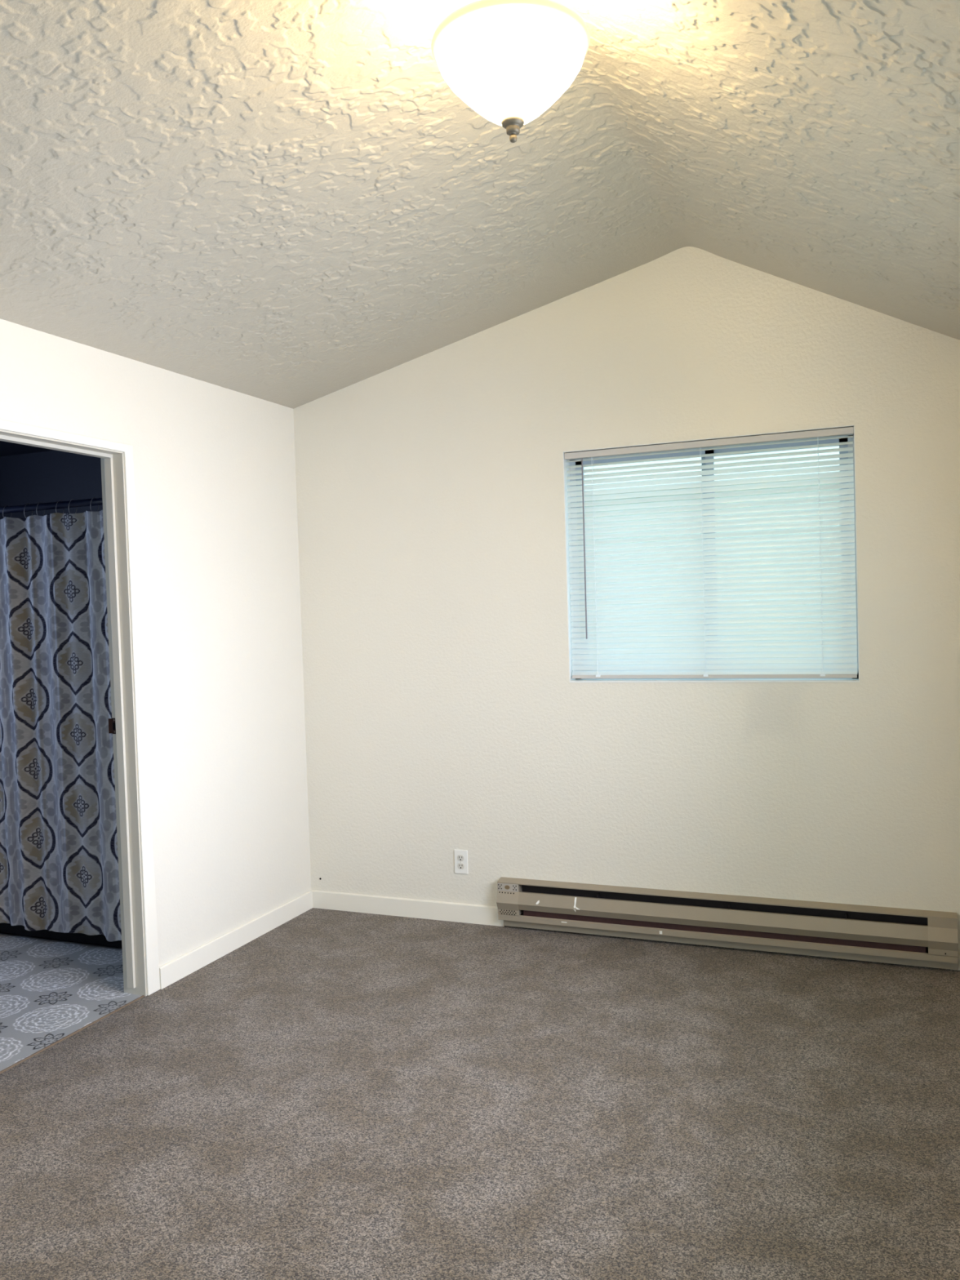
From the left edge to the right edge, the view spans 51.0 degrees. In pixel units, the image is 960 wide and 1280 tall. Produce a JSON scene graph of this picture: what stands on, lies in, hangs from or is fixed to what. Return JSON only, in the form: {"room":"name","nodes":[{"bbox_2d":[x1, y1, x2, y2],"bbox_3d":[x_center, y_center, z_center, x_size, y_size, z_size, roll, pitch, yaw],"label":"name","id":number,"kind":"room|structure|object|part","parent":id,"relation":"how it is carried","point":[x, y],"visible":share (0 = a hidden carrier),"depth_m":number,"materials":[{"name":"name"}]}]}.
{"room":"empty bedroom","nodes":[
{"label":"empty bedroom","id":0,"kind":"room"},
{"bbox_2d":[0,934,142,1071],"bbox_3d":[-2.117,1.434,4.062,1.488,0.001,1.290,-1,2,22],"label":"floor","id":1,"kind":"structure","parent":0,"point":[50,991],"depth_m":4.08,"materials":[{"name":"tile"}]},
{"bbox_2d":[0,923,122,948],"bbox_3d":[-2.201,1.200,5.209,2.325,0.398,0.775,-1,2,22],"label":"bathtub","id":2,"kind":"object","parent":1,"relation":"on","point":[5,928],"visible":0.02,"depth_m":4.70,"materials":[{"name":"black"}]},
{"bbox_2d":[0,318,311,996],"bbox_3d":[-1.952,0.220,2.672,0.105,2.610,5.550,-1,2,22],"label":"wall","id":3,"kind":"structure","parent":0,"point":[215,465],"depth_m":4.39,"materials":[{"name":"paint"}]},
{"bbox_2d":[0,419,159,995],"bbox_3d":[-1.564,0.341,3.614,0.132,2.181,0.946,-1,2,22],"label":"door frame","id":4,"kind":"structure","parent":3,"relation":"in","point":[127,724],"depth_m":3.97,"materials":[{"name":"paint"}]},
{"bbox_3d":[-1.456,0.341,3.997,0.040,0.063,0.005,-1,2,18],"label":"strike plate","id":5,"kind":"part","parent":4,"relation":"part of","materials":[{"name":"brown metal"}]},
{"bbox_2d":[159,890,312,989],"bbox_3d":[-1.075,1.341,4.591,0.014,0.088,1.144,-1,2,22],"label":"baseboard","id":6,"kind":"structure","parent":3,"relation":"attached to","point":[180,967],"depth_m":4.50,"materials":[{"name":"paint"}]},
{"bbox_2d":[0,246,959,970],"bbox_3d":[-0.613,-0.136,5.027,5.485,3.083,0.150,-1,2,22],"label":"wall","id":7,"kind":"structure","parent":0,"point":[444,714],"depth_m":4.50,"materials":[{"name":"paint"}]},
{"bbox_2d":[310,889,504,926],"bbox_3d":[-0.374,1.308,4.927,1.055,0.088,0.014,-1,2,22],"label":"baseboard","id":8,"kind":"structure","parent":7,"relation":"attached to","point":[359,903],"depth_m":4.91,"materials":[{"name":"paint"}]},
{"bbox_2d":[453,849,468,874],"bbox_3d":[-0.090,1.058,4.803,0.069,0.115,0.011,-1,2,22],"label":"wall outlet","id":9,"kind":"object","parent":7,"relation":"attached to","point":[460,855],"visible":1,"depth_m":4.80,"materials":[{"name":"white plastic"}]},
{"bbox_2d":[457,854,463,861],"bbox_3d":[-0.092,1.039,4.799,0.034,0.028,0.005,-1,2,22],"label":"receptacle","id":10,"kind":"object","parent":9,"relation":"attached to","point":[460,857],"depth_m":4.80,"materials":[{"name":"plastic"}]},
{"bbox_2d":[457,862,464,869],"bbox_3d":[-0.091,1.078,4.801,0.034,0.028,0.005,-1,2,22],"label":"receptacle","id":11,"kind":"object","parent":9,"relation":"attached to","point":[460,865],"depth_m":4.80,"materials":[{"name":"plastic"}]},
{"bbox_2d":[563,425,859,682],"bbox_3d":[0.982,-0.340,4.369,1.230,1.039,0.134,-1,2,22],"label":"window","id":12,"kind":"structure","parent":7,"relation":"in","point":[846,439],"depth_m":4.37,"materials":[{"name":"plastic"}]},
{"bbox_3d":[0.742,-0.338,4.507,0.622,0.978,0.014,-1,2,22],"label":"sash","id":13,"kind":"part","parent":12,"relation":"part of","materials":[{"name":"plastic"}]},
{"bbox_2d":[564,426,857,678],"bbox_3d":[0.964,-0.343,4.326,1.221,1.016,0.045,-1,2,22],"label":"window blind","id":14,"kind":"object","parent":12,"relation":"attached to","point":[690,647],"visible":1,"depth_m":4.31,"materials":[{"name":"plastic"}]},
{"bbox_3d":[0.519,-0.329,4.516,0.003,0.975,0.029,-1,2,22],"label":"ladder cord","id":15,"kind":"part","parent":14,"relation":"part of","materials":[{"name":"white fabric"}]},
{"bbox_3d":[0.962,-0.337,4.333,0.003,0.975,0.029,-1,2,22],"label":"ladder cord","id":16,"kind":"part","parent":14,"relation":"part of","materials":[{"name":"white fabric"}]},
{"bbox_3d":[0.982,0.156,4.347,1.210,0.017,0.026,-1,2,22],"label":"rail","id":17,"kind":"part","parent":14,"relation":"part of","materials":[{"name":"plastic"}]},
{"bbox_3d":[1.403,-0.345,4.151,0.003,0.975,0.029,-1,2,22],"label":"ladder cord","id":18,"kind":"part","parent":14,"relation":"part of","materials":[{"name":"white fabric"}]},
{"bbox_3d":[1.264,-0.348,4.309,0.603,0.978,0.014,-1,2,22],"label":"sash","id":19,"kind":"part","parent":12,"relation":"part of","materials":[{"name":"plastic"}]},
{"bbox_2d":[496,876,958,969],"bbox_3d":[0.985,1.207,4.332,1.937,0.218,0.071,-1,2,22],"label":"baseboard heater","id":20,"kind":"object","parent":7,"relation":"attached to","point":[886,935],"visible":1,"depth_m":4.28,"materials":[{"name":"beige metal"}]},
{"bbox_3d":[0.976,1.189,4.313,1.727,0.081,0.030,-1,2,22],"label":"panel","id":21,"kind":"part","parent":20,"relation":"part of","materials":[{"name":"beige metal"}]},
{"bbox_3d":[0.996,1.192,4.361,1.929,0.180,0.005,-1,2,22],"label":"panel","id":22,"kind":"part","parent":20,"relation":"part of","materials":[{"name":"beige metal"}]},
{"bbox_3d":[0.997,1.299,4.334,1.919,0.034,0.003,-1,2,22],"label":"kick plate","id":23,"kind":"part","parent":20,"relation":"part of","materials":[{"name":"beige metal"}]},
{"bbox_2d":[0,907,959,1279],"bbox_3d":[-1.595,1.493,2.578,5.485,0.050,5.300,-1,2,22],"label":"floor","id":24,"kind":"structure","parent":0,"point":[334,1095],"depth_m":2.96,"materials":[{"name":"brown carpet"}]},
{"bbox_2d":[0,995,144,1074],"bbox_3d":[-1.486,1.430,3.632,0.008,0.007,0.796,-1,2,22],"label":"threshold","id":25,"kind":"object","parent":24,"relation":"on","point":[142,996],"visible":1,"depth_m":3.63,"materials":[{"name":"grey metal"}]},
{"bbox_2d":[0,0,959,457],"bbox_3d":[-1.677,-1.302,2.494,5.690,0.701,5.560,-1,2,22],"label":"ceiling","id":26,"kind":"structure","parent":0,"point":[292,204],"depth_m":2.98,"materials":[{"name":"paint"}]},
{"bbox_2d":[431,0,590,142],"bbox_3d":[0.069,-1.355,2.287,0.360,0.443,0.360,-1,2,22],"label":"ceiling light","id":27,"kind":"object","parent":26,"relation":"hanging from","point":[509,61],"visible":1,"depth_m":2.19,"materials":[{"name":"white glass"}]},
{"label":"outside","id":28,"kind":"structure","parent":0,"visible":0},
{"bbox_3d":[3.246,1.460,11.136,15.000,0.050,13.800,-1,2,22],"label":"ground","id":29,"kind":"structure","parent":28,"visible":0},
{"bbox_2d":[583,445,843,665],"bbox_3d":[3.341,-0.156,8.425,8.300,3.350,3.400,-1,2,22],"label":"house","id":30,"kind":"structure","parent":29,"relation":"on","point":[837,446],"depth_m":7.55,"materials":[{"name":"paint"}]},
{"bbox_3d":[-2.641,0.187,4.346,2.445,2.610,2.980,-1,2,22],"label":"wall","id":31,"kind":"structure","parent":0,"visible":0},
{"bbox_2d":[0,497,102,513],"bbox_3d":[-2.429,-0.599,4.763,2.343,0.032,0.031,-1,2,22],"label":"curtain rod","id":32,"kind":"object","parent":31,"relation":"attached to","point":[96,501],"visible":0.49,"depth_m":4.54,"materials":[{"name":"black metal"}]},
{"bbox_2d":[0,510,121,942],"bbox_3d":[-2.156,0.394,4.683,1.218,1.927,0.056,-1,2,22],"label":"shower curtain","id":33,"kind":"object","parent":32,"relation":"hanging from","point":[59,855],"visible":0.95,"depth_m":4.58,"materials":[{"name":"fabric"}]}
]}

